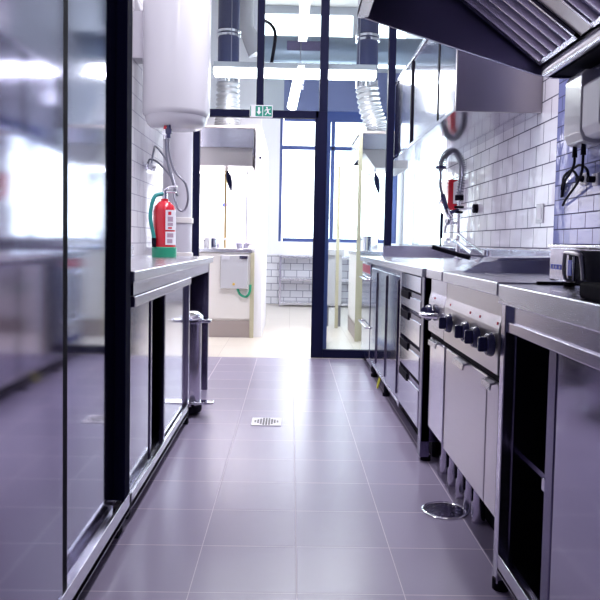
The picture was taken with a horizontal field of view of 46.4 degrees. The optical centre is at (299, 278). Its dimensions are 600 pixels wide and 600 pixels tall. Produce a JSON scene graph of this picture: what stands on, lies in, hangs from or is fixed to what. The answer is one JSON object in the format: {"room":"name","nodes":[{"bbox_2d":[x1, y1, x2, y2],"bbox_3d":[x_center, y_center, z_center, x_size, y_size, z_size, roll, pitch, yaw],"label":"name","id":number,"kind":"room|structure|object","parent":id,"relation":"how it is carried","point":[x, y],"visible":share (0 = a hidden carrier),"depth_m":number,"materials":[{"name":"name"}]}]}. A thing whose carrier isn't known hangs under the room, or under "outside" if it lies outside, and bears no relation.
{"room":"commercial kitchen","nodes":[
{"label":"commercial kitchen","id":0,"kind":"room"},
{"bbox_2d":[131,0,162,254],"bbox_3d":[-1.123,-0.908,2.126,0.120,3.500,7.570,1,3,-1],"label":"wall","id":1,"kind":"structure","parent":0,"point":[144,183],"depth_m":4.86,"materials":[{"name":"white tile"}]},
{"bbox_2d":[133,0,210,211],"bbox_3d":[-0.845,-1.184,4.738,0.495,1.473,0.651,1,3,-1],"label":"water heater","id":2,"kind":"object","parent":1,"relation":"attached to","point":[172,38],"visible":0.98,"depth_m":4.45,"materials":[{"name":"white metal"}]},
{"bbox_2d":[199,0,261,247],"bbox_3d":[-1.872,-1.495,8.259,2.830,4.000,0.100,1,3,-1],"label":"wall","id":3,"kind":"structure","parent":0,"point":[211,185],"depth_m":8.25,"materials":[{"name":"white paint"}]},
{"bbox_2d":[265,19,276,61],"bbox_3d":[-0.362,-2.856,8.457,0.165,0.560,0.040,1,3,-1],"label":"cable","id":4,"kind":"object","parent":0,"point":[266,21],"visible":0.91,"depth_m":8.44,"materials":[{"name":"black rubber"}]},
{"bbox_2d":[264,78,283,109],"bbox_3d":[-1.772,-2.944,10.903,3.050,0.620,0.170,1,3,-1],"label":"wall panel","id":5,"kind":"object","parent":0,"point":[273,88],"visible":0.07,"depth_m":10.84,"materials":[{"name":"grey paint"}]},
{"bbox_2d":[265,5,403,72],"bbox_3d":[-0.751,-3.734,10.859,5.060,1.000,0.060,1,3,-1],"label":"window","id":6,"kind":"structure","parent":5,"relation":"attached to","point":[269,9],"depth_m":10.82,"materials":[{"name":"grey paint"}]},
{"bbox_2d":[77,304,514,599],"bbox_3d":[-0.751,0.760,4.838,5.060,0.100,12.800,1,3,-1],"label":"floor","id":7,"kind":"structure","parent":0,"point":[324,503],"depth_m":2.65,"materials":[{"name":"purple tile"}]},
{"bbox_2d":[0,0,132,599],"bbox_3d":[-0.800,-0.154,1.251,0.510,2.100,2.135,1,3,-1],"label":"tall cabinet","id":8,"kind":"object","parent":7,"relation":"on","point":[66,65],"visible":1,"depth_m":1.65,"materials":[{"name":"silver metal"}]},
{"bbox_2d":[114,245,212,518],"bbox_3d":[-0.837,0.306,3.530,0.526,0.940,2.361,1,3,-1],"label":"counter","id":9,"kind":"object","parent":7,"relation":"on","point":[164,290],"depth_m":3.12,"materials":[{"name":"silver metal"}]},
{"bbox_2d":[148,185,176,256],"bbox_3d":[-0.833,-0.353,4.274,0.163,0.438,0.156,1,3,-1],"label":"fire extinguisher","id":10,"kind":"object","parent":9,"relation":"on","point":[163,224],"visible":0.98,"depth_m":4.22,"materials":[{"name":"red paint"}]},
{"bbox_2d":[152,247,176,256],"bbox_3d":[-0.831,-0.166,4.287,0.150,0.062,0.150,1,3,-1],"label":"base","id":11,"kind":"object","parent":10,"relation":"attached to","point":[156,251],"depth_m":4.22,"materials":[{"name":"plastic"}]},
{"bbox_2d":[131,245,212,282],"bbox_3d":[-0.829,-0.108,3.508,0.526,0.110,2.361,1,3,-1],"label":"countertop","id":12,"kind":"structure","parent":9,"relation":"on","point":[143,267],"depth_m":3.24,"materials":[{"name":"silver metal"}]},
{"bbox_2d":[163,132,192,255],"bbox_3d":[-0.929,-1.071,5.340,0.243,3.495,0.243,4,4,40],"label":"pipe","id":13,"kind":"object","parent":7,"relation":"on","point":[181,144],"visible":0.24,"depth_m":5.27,"materials":[{"name":"white plastic"},{"name":"grey plastic"}]},
{"bbox_2d":[189,309,213,414],"bbox_3d":[-0.641,0.462,3.952,0.335,0.589,0.260,1,3,-1],"label":"pedal bin","id":14,"kind":"object","parent":7,"relation":"on","point":[196,318],"visible":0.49,"depth_m":3.88,"materials":[{"name":"silver metal"}]},
{"bbox_2d":[199,247,254,337],"bbox_3d":[-1.094,0.111,7.523,1.245,0.900,0.960,1,3,-1],"label":"station","id":15,"kind":"object","parent":7,"relation":"on","point":[231,314],"visible":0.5,"depth_m":7.07,"materials":[{"name":"white laminate"}]},
{"bbox_2d":[200,238,232,247],"bbox_3d":[-0.862,-0.374,7.230,0.342,0.108,0.182,1,3,-1],"label":"saucepan","id":16,"kind":"object","parent":15,"relation":"on","point":[208,242],"visible":0.98,"depth_m":7.16,"materials":[{"name":"silver metal"}]},
{"bbox_2d":[224,171,226,247],"bbox_3d":[-0.806,-0.752,7.561,0.024,0.830,0.024,1,3,-1],"label":"timber post","id":17,"kind":"object","parent":15,"relation":"on","point":[225,186],"visible":0.94,"depth_m":7.55,"materials":[{"name":"brown wood"}]},
{"bbox_2d":[200,125,255,174],"bbox_3d":[-1.048,-1.352,7.426,1.170,0.417,0.900,1,3,-1],"label":"hood","id":18,"kind":"object","parent":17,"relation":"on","point":[233,147],"visible":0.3,"depth_m":7.01,"materials":[{"name":"silver metal"}]},
{"bbox_2d":[200,171,245,174],"bbox_3d":[-0.994,-1.159,7.627,0.840,0.012,0.120,1,3,-1],"label":"lamp","id":19,"kind":"object","parent":18,"relation":"attached to","point":[201,172],"depth_m":7.60,"materials":[{"name":"white"}]},
{"bbox_2d":[226,167,231,190],"bbox_3d":[-0.724,-1.021,7.148,0.060,0.242,0.053,0,3,-24],"label":"spatula","id":20,"kind":"object","parent":18,"relation":"hanging from","point":[228,176],"visible":1,"depth_m":7.13,"materials":[{"name":"silver metal"}]},
{"bbox_2d":[199,247,253,252],"bbox_3d":[-1.098,-0.319,7.500,1.220,0.040,0.960,1,3,-1],"label":"countertop","id":21,"kind":"structure","parent":15,"relation":"on","point":[201,249],"depth_m":7.03,"materials":[{"name":"silver metal"}]},
{"bbox_2d":[220,255,251,297],"bbox_3d":[-0.641,-0.025,7.021,0.312,0.428,0.075,1,3,-1],"label":"box","id":22,"kind":"object","parent":15,"relation":"attached to","point":[233,268],"visible":1,"depth_m":6.99,"materials":[{"name":"white metal"}]},
{"bbox_2d":[235,243,253,248],"bbox_3d":[-0.530,-0.344,7.206,0.298,0.063,0.172,1,3,-1],"label":"frying pan","id":23,"kind":"object","parent":15,"relation":"on","point":[238,245],"visible":0.75,"depth_m":7.15,"materials":[{"name":"silver metal"}]},
{"bbox_2d":[245,171,247,242],"bbox_3d":[-0.578,-0.748,7.564,0.014,0.830,0.014,1,3,-1],"label":"rod","id":24,"kind":"object","parent":15,"relation":"on","point":[246,171],"visible":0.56,"depth_m":7.55,"materials":[{"name":"grey"}]},
{"bbox_2d":[253,125,267,336],"bbox_3d":[-0.424,-0.505,7.674,0.085,2.140,1.210,1,3,-1],"label":"tall cabinet","id":25,"kind":"object","parent":7,"relation":"on","point":[261,177],"visible":1,"depth_m":7.10,"materials":[{"name":"white paint"}]},
{"bbox_2d":[251,417,280,425],"bbox_3d":[-0.182,0.772,3.794,0.160,0.004,0.160,1,3,-1],"label":"floor drain","id":26,"kind":"object","parent":7,"relation":"on","point":[255,421],"visible":1,"depth_m":3.79,"materials":[{"name":"white metal"}]},
{"bbox_2d":[279,255,348,306],"bbox_3d":[0.490,0.034,10.796,1.620,0.770,0.395,1,3,-1],"label":"steel shelf","id":27,"kind":"object","parent":7,"relation":"on","point":[281,302],"visible":0.48,"depth_m":10.61,"materials":[{"name":"white metal"}]},
{"bbox_2d":[327,249,343,326],"bbox_3d":[0.391,0.090,8.472,0.220,0.900,0.700,1,3,-1],"label":"side table","id":28,"kind":"object","parent":7,"relation":"on","point":[331,252],"visible":0.44,"depth_m":8.16,"materials":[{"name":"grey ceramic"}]},
{"bbox_2d":[334,166,340,327],"bbox_3d":[0.431,-0.360,7.998,0.036,1.850,0.036,1,3,-1],"label":"timber post","id":29,"kind":"object","parent":7,"relation":"on","point":[339,167],"visible":1,"depth_m":7.98,"materials":[{"name":"beige paint"}]},
{"bbox_2d":[354,133,362,341],"bbox_3d":[0.580,-0.406,6.926,0.036,2.060,0.036,1,3,-1],"label":"timber post","id":30,"kind":"object","parent":7,"relation":"on","point":[360,134],"visible":1,"depth_m":6.91,"materials":[{"name":"beige paint"}]},
{"bbox_2d":[352,131,407,175],"bbox_3d":[0.832,-1.292,7.358,0.510,0.377,0.890,1,3,-1],"label":"hood","id":31,"kind":"object","parent":30,"relation":"attached to","point":[374,142],"visible":0.52,"depth_m":6.95,"materials":[{"name":"silver metal"}]},
{"bbox_2d":[374,169,379,192],"bbox_3d":[0.777,-0.988,7.068,0.060,0.242,0.053,2,3,22],"label":"spatula","id":32,"kind":"object","parent":31,"relation":"hanging from","point":[376,178],"visible":1,"depth_m":7.05,"materials":[{"name":"silver metal"}]},
{"bbox_2d":[348,250,382,340],"bbox_3d":[0.804,0.151,7.454,0.520,0.900,0.950,1,3,-1],"label":"station","id":33,"kind":"object","parent":7,"relation":"on","point":[352,253],"visible":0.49,"depth_m":7.23,"materials":[{"name":"white laminate"}]},
{"bbox_2d":[348,250,382,255],"bbox_3d":[0.813,-0.278,7.432,0.520,0.040,0.950,1,3,-1],"label":"countertop","id":34,"kind":"structure","parent":33,"relation":"on","point":[377,252],"depth_m":6.96,"materials":[{"name":"silver metal"}]},
{"bbox_2d":[360,236,383,250],"bbox_3d":[0.754,-0.366,7.201,0.342,0.158,0.182,1,3,-1],"label":"stock pot","id":35,"kind":"object","parent":33,"relation":"on","point":[367,243],"visible":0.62,"depth_m":7.12,"materials":[{"name":"silver metal"}]},
{"bbox_2d":[358,262,372,371],"bbox_3d":[0.829,0.287,5.589,0.678,0.826,0.610,1,3,-1],"label":"dishwasher","id":36,"kind":"object","parent":7,"relation":"on","point":[366,277],"visible":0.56,"depth_m":5.51,"materials":[{"name":"silver metal"}]},
{"bbox_2d":[422,501,468,519],"bbox_3d":[0.534,0.849,2.575,0.170,0.006,0.170,1,3,-1],"label":"floor drain","id":37,"kind":"object","parent":7,"relation":"on","point":[445,510],"visible":1,"depth_m":2.57,"materials":[{"name":"silver metal"}]},
{"bbox_2d":[360,246,550,460],"bbox_3d":[0.874,0.276,4.525,0.713,0.962,2.785,1,3,-1],"label":"counter","id":38,"kind":"object","parent":7,"relation":"on","point":[400,286],"depth_m":3.81,"materials":[{"name":"silver metal"}]},
{"bbox_2d":[360,256,472,276],"bbox_3d":[0.881,-0.095,4.505,0.713,0.040,2.785,1,3,-1],"label":"countertop","id":39,"kind":"structure","parent":38,"relation":"on","point":[418,266],"depth_m":4.14,"materials":[{"name":"silver metal"}]},
{"bbox_2d":[436,148,490,259],"bbox_3d":[1.091,-0.500,4.464,0.314,0.782,0.933,1,3,-1],"label":"tap","id":40,"kind":"object","parent":38,"relation":"on","point":[459,197],"visible":0.98,"depth_m":4.87,"materials":[{"name":"silver metal"}]},
{"bbox_2d":[419,245,549,486],"bbox_3d":[0.825,0.352,2.909,0.677,0.977,0.310,1,3,-1],"label":"fryer","id":41,"kind":"object","parent":7,"relation":"on","point":[435,309],"visible":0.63,"depth_m":2.88,"materials":[{"name":"silver metal"}]},
{"bbox_2d":[431,245,486,259],"bbox_3d":[0.680,-0.112,2.966,0.242,0.061,0.095,1,3,-1],"label":"basket","id":42,"kind":"object","parent":41,"relation":"on","point":[462,255],"depth_m":2.96,"materials":[{"name":"silver metal"}]},
{"bbox_2d":[439,260,579,529],"bbox_3d":[0.840,0.392,2.368,0.660,0.955,0.734,1,3,-1],"label":"range cooker","id":43,"kind":"object","parent":7,"relation":"on","point":[471,321],"depth_m":2.33,"materials":[{"name":"silver metal"}]},
{"bbox_2d":[492,284,599,599],"bbox_3d":[0.876,0.498,1.173,0.627,0.870,1.668,1,3,-1],"label":"base cabinet","id":44,"kind":"object","parent":7,"relation":"on","point":[547,521],"visible":1,"depth_m":1.64,"materials":[{"name":"silver metal"}]},
{"bbox_2d":[512,562,540,599],"bbox_3d":[0.883,0.853,1.186,0.550,0.020,1.615,1,3,-1],"label":"shelf","id":45,"kind":"object","parent":44,"relation":"attached to","point":[528,573],"depth_m":1.89,"materials":[{"name":"grey metal"}]},
{"bbox_2d":[522,453,545,477],"bbox_3d":[0.897,0.541,1.169,0.535,0.015,1.615,1,3,-1],"label":"shelf","id":46,"kind":"object","parent":44,"relation":"attached to","point":[536,461],"depth_m":1.89,"materials":[{"name":"grey metal"}]},
{"bbox_2d":[498,284,599,332],"bbox_3d":[0.884,0.091,1.150,0.627,0.055,1.665,1,3,-1],"label":"countertop","id":47,"kind":"structure","parent":44,"relation":"on","point":[565,304],"depth_m":1.60,"materials":[{"name":"silver metal"}]},
{"bbox_2d":[548,244,599,285],"bbox_3d":[0.835,-0.021,1.659,0.366,0.114,0.615,1,3,-1],"label":"countertop grill","id":48,"kind":"object","parent":44,"relation":"on","point":[571,265],"visible":0.99,"depth_m":1.73,"materials":[{"name":"silver metal"}]},
{"bbox_2d":[580,282,599,301],"bbox_3d":[0.635,0.038,1.217,0.095,0.034,0.510,1,3,-1],"label":"tray","id":49,"kind":"object","parent":44,"relation":"on","point":[588,290],"visible":1,"depth_m":1.42,"materials":[{"name":"black metal"}]},
{"bbox_2d":[265,0,357,6],"bbox_3d":[-0.709,-4.153,8.374,5.060,0.100,5.220,1,3,-1],"label":"ceiling","id":50,"kind":"structure","parent":0,"point":[333,3],"depth_m":10.67,"materials":[{"name":"grey paint"}]},
{"bbox_2d":[214,0,240,125],"bbox_3d":[-0.740,-2.794,7.304,0.314,2.483,0.314,2,3,22],"label":"vent duct","id":51,"kind":"object","parent":50,"relation":"hanging from","point":[227,89],"visible":0.64,"depth_m":7.24,"materials":[{"name":"silver metal"}]},
{"bbox_2d":[214,15,256,77],"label":"lamp","id":52,"kind":"object","parent":50,"relation":"hanging from","point":[228,69],"depth_m":6.60,"materials":[{"name":"grey paint"}]},
{"bbox_2d":[240,0,256,57],"bbox_3d":[-0.537,-3.253,7.733,0.307,1.584,0.180,1,3,-1],"label":"duct","id":53,"kind":"object","parent":50,"relation":"hanging from","point":[248,32],"visible":0.77,"depth_m":7.68,"materials":[{"name":"grey metal"}]},
{"bbox_2d":[264,62,319,79],"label":"lamp","id":54,"kind":"object","parent":50,"relation":"hanging from","point":[276,70],"depth_m":6.60,"materials":[{"name":"grey paint"}]},
{"bbox_2d":[214,67,376,80],"bbox_3d":[-0.046,-1.955,6.676,1.540,0.065,0.150,1,3,-1],"label":"diffuser","id":55,"kind":"object","parent":54,"relation":"attached to","point":[334,73],"depth_m":6.61,"materials":[{"name":"white plastic"}]},
{"bbox_2d":[287,0,302,109],"bbox_3d":[-0.033,-3.036,8.252,0.109,2.092,0.320,2,3,23],"label":"lamp","id":56,"kind":"object","parent":50,"relation":"hanging from","point":[296,84],"visible":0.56,"depth_m":8.23,"materials":[{"name":"white plastic"}]},
{"bbox_2d":[328,37,376,80],"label":"lamp","id":57,"kind":"object","parent":50,"relation":"hanging from","point":[362,72],"depth_m":6.61,"materials":[{"name":"grey paint"}]},
{"bbox_2d":[355,18,386,130],"bbox_3d":[0.773,-2.743,7.277,0.387,2.524,0.265,1,3,-1],"label":"vent duct","id":58,"kind":"object","parent":50,"relation":"hanging from","point":[367,92],"visible":0.73,"depth_m":7.22,"materials":[{"name":"silver metal"}]},
{"bbox_2d":[262,118,411,303],"bbox_3d":[-0.802,-1.119,11.022,5.060,3.000,0.150,1,3,-1],"label":"wall","id":59,"kind":"structure","parent":0,"point":[291,267],"depth_m":11.00,"materials":[{"name":"white tile"}]},
{"bbox_2d":[267,241,398,255],"bbox_3d":[-0.893,-0.497,10.969,4.900,0.210,0.020,1,3,-1],"label":"trim","id":60,"kind":"structure","parent":59,"relation":"attached to","point":[273,247],"depth_m":10.97,"materials":[{"name":"white paint"}]},
{"bbox_2d":[278,111,397,242],"bbox_3d":[0.603,-1.591,10.990,1.850,2.040,0.060,1,3,-1],"label":"window","id":61,"kind":"structure","parent":59,"relation":"in","point":[334,117],"depth_m":10.95,"materials":[{"name":"blue paint"}]},
{"bbox_2d":[284,73,400,112],"bbox_3d":[0.758,-2.908,10.937,2.010,0.600,0.170,1,3,-1],"label":"lintel","id":62,"kind":"object","parent":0,"point":[342,95],"visible":0.36,"depth_m":10.85,"materials":[{"name":"blue paint"}]},
{"bbox_2d":[405,33,423,66],"bbox_3d":[1.730,-2.942,8.339,0.140,2.220,5.080,1,3,-1],"label":"lintel","id":63,"kind":"object","parent":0,"point":[408,35],"depth_m":10.32,"materials":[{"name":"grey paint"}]},
{"bbox_2d":[264,35,422,64],"bbox_3d":[0.178,-3.030,9.256,2.900,0.360,0.360,1,3,-1],"label":"duct","id":64,"kind":"object","parent":63,"relation":"attached to","point":[342,50],"visible":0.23,"depth_m":9.12,"materials":[{"name":"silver metal"}]},
{"bbox_2d":[443,77,558,250],"bbox_3d":[1.316,-0.989,4.556,0.120,3.500,2.770,1,3,-1],"label":"wall","id":65,"kind":"structure","parent":0,"point":[512,172],"depth_m":4.11,"materials":[{"name":"white tile"}]},
{"bbox_2d":[192,0,396,358],"bbox_3d":[0.064,-1.082,5.872,2.350,3.500,0.060,1,3,-1],"label":"door frame","id":66,"kind":"structure","parent":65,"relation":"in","point":[320,160],"depth_m":5.85,"materials":[{"name":"blue"}]},
{"bbox_2d":[250,105,272,117],"bbox_3d":[-0.322,-1.391,5.809,0.190,0.100,0.022,1,3,-1],"label":"exit sign","id":67,"kind":"object","parent":66,"relation":"attached to","point":[259,111],"visible":1,"depth_m":5.80,"materials":[{"name":"white"}]},
{"bbox_2d":[323,121,330,348],"bbox_3d":[0.242,-0.360,6.404,0.036,1.990,0.883,1,3,2],"label":"door","id":68,"kind":"structure","parent":66,"relation":"attached to","point":[328,122],"depth_m":5.96,"materials":[{"name":"blue paint"}]},
{"bbox_2d":[439,212,442,246],"bbox_3d":[1.184,-0.415,5.871,0.025,0.288,0.038,1,3,-1],"label":"door handle bar","id":69,"kind":"object","parent":66,"relation":"attached to","point":[441,214],"visible":1,"depth_m":5.85,"materials":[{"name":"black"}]},
{"bbox_2d":[440,179,462,209],"bbox_3d":[1.198,-0.663,5.558,0.074,0.239,0.499,1,3,-1],"label":"wall dispenser","id":70,"kind":"object","parent":65,"relation":"attached to","point":[449,187],"visible":0.52,"depth_m":5.49,"materials":[{"name":"red paint"}]},
{"bbox_2d":[393,39,542,160],"bbox_3d":[1.027,-1.251,4.734,0.457,0.645,2.200,1,3,-1],"label":"upper cabinet","id":71,"kind":"object","parent":65,"relation":"attached to","point":[447,97],"visible":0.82,"depth_m":4.03,"materials":[{"name":"silver metal"}]},
{"bbox_2d":[536,203,543,222],"bbox_3d":[1.251,-0.342,3.653,0.010,0.100,0.100,1,3,-1],"label":"wall switch","id":72,"kind":"object","parent":65,"relation":"attached to","point":[539,207],"visible":1,"depth_m":3.64,"materials":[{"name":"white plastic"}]},
{"bbox_2d":[553,79,599,244],"bbox_3d":[1.324,-0.791,0.801,0.200,3.500,4.850,1,3,-1],"label":"wall pier","id":73,"kind":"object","parent":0,"point":[577,222],"depth_m":3.03,"materials":[{"name":"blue tile"}]},
{"bbox_2d":[357,0,599,78],"bbox_3d":[0.737,-1.228,1.747,0.953,0.870,2.400,1,3,-1],"label":"extractor hood","id":74,"kind":"object","parent":73,"relation":"attached to","point":[553,39],"visible":0.96,"depth_m":2.87,"materials":[{"name":"silver metal"}]},
{"bbox_2d":[561,170,577,196],"bbox_3d":[1.161,-0.415,3.023,0.019,0.106,0.240,1,3,6],"label":"power cable","id":75,"kind":"object","parent":73,"relation":"attached to","point":[573,171],"visible":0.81,"depth_m":3.10,"materials":[{"name":"black rubber"}]},
{"bbox_2d":[560,164,589,197],"bbox_3d":[1.160,-0.418,2.970,0.024,0.122,0.368,1,3,4],"label":"power cable","id":76,"kind":"object","parent":73,"relation":"attached to","point":[577,165],"visible":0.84,"depth_m":2.90,"materials":[{"name":"black rubber"}]},
{"bbox_2d":[575,173,587,184],"bbox_3d":[1.168,-0.416,2.907,0.040,0.050,0.050,1,3,-1],"label":"wall socket","id":77,"kind":"object","parent":73,"relation":"attached to","point":[583,178],"visible":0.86,"depth_m":2.90,"materials":[{"name":"grey plastic"}]},
{"bbox_2d":[564,69,599,157],"bbox_3d":[1.142,-0.653,2.724,0.105,0.325,0.320,1,3,-1],"label":"box","id":78,"kind":"object","parent":73,"relation":"attached to","point":[582,97],"visible":1,"depth_m":2.72,"materials":[{"name":"grey plastic"}]},
{"bbox_2d":[560,157,575,189],"bbox_3d":[1.152,-0.451,3.007,0.014,0.121,0.290,2,3,11],"label":"power cable","id":79,"kind":"object","parent":78,"relation":"attached to","point":[574,158],"visible":0.98,"depth_m":2.95,"materials":[{"name":"black rubber"}]},
{"bbox_2d":[562,155,584,205],"bbox_3d":[1.154,-0.412,2.955,0.019,0.191,0.352,2,3,9],"label":"power cable","id":80,"kind":"object","parent":78,"relation":"attached to","point":[583,156],"visible":1,"depth_m":2.88,"materials":[{"name":"black rubber"}]},
{"bbox_2d":[586,173,599,185],"bbox_3d":[1.169,-0.398,2.798,0.040,0.050,0.050,1,3,-1],"label":"wall socket","id":81,"kind":"object","parent":73,"relation":"attached to","point":[594,179],"visible":1,"depth_m":2.79,"materials":[{"name":"grey plastic"}]},
{"bbox_3d":[1.671,0.098,8.499,0.140,0.930,5.080,1,3,-1],"label":"wall","id":82,"kind":"structure","parent":0,"visible":0},
{"bbox_2d":[402,160,442,246],"bbox_3d":[1.694,-1.103,8.486,0.100,1.470,4.980,1,3,-1],"label":"window","id":83,"kind":"structure","parent":82,"relation":"in","point":[417,164],"depth_m":10.03,"materials":[{"name":"white glass"}]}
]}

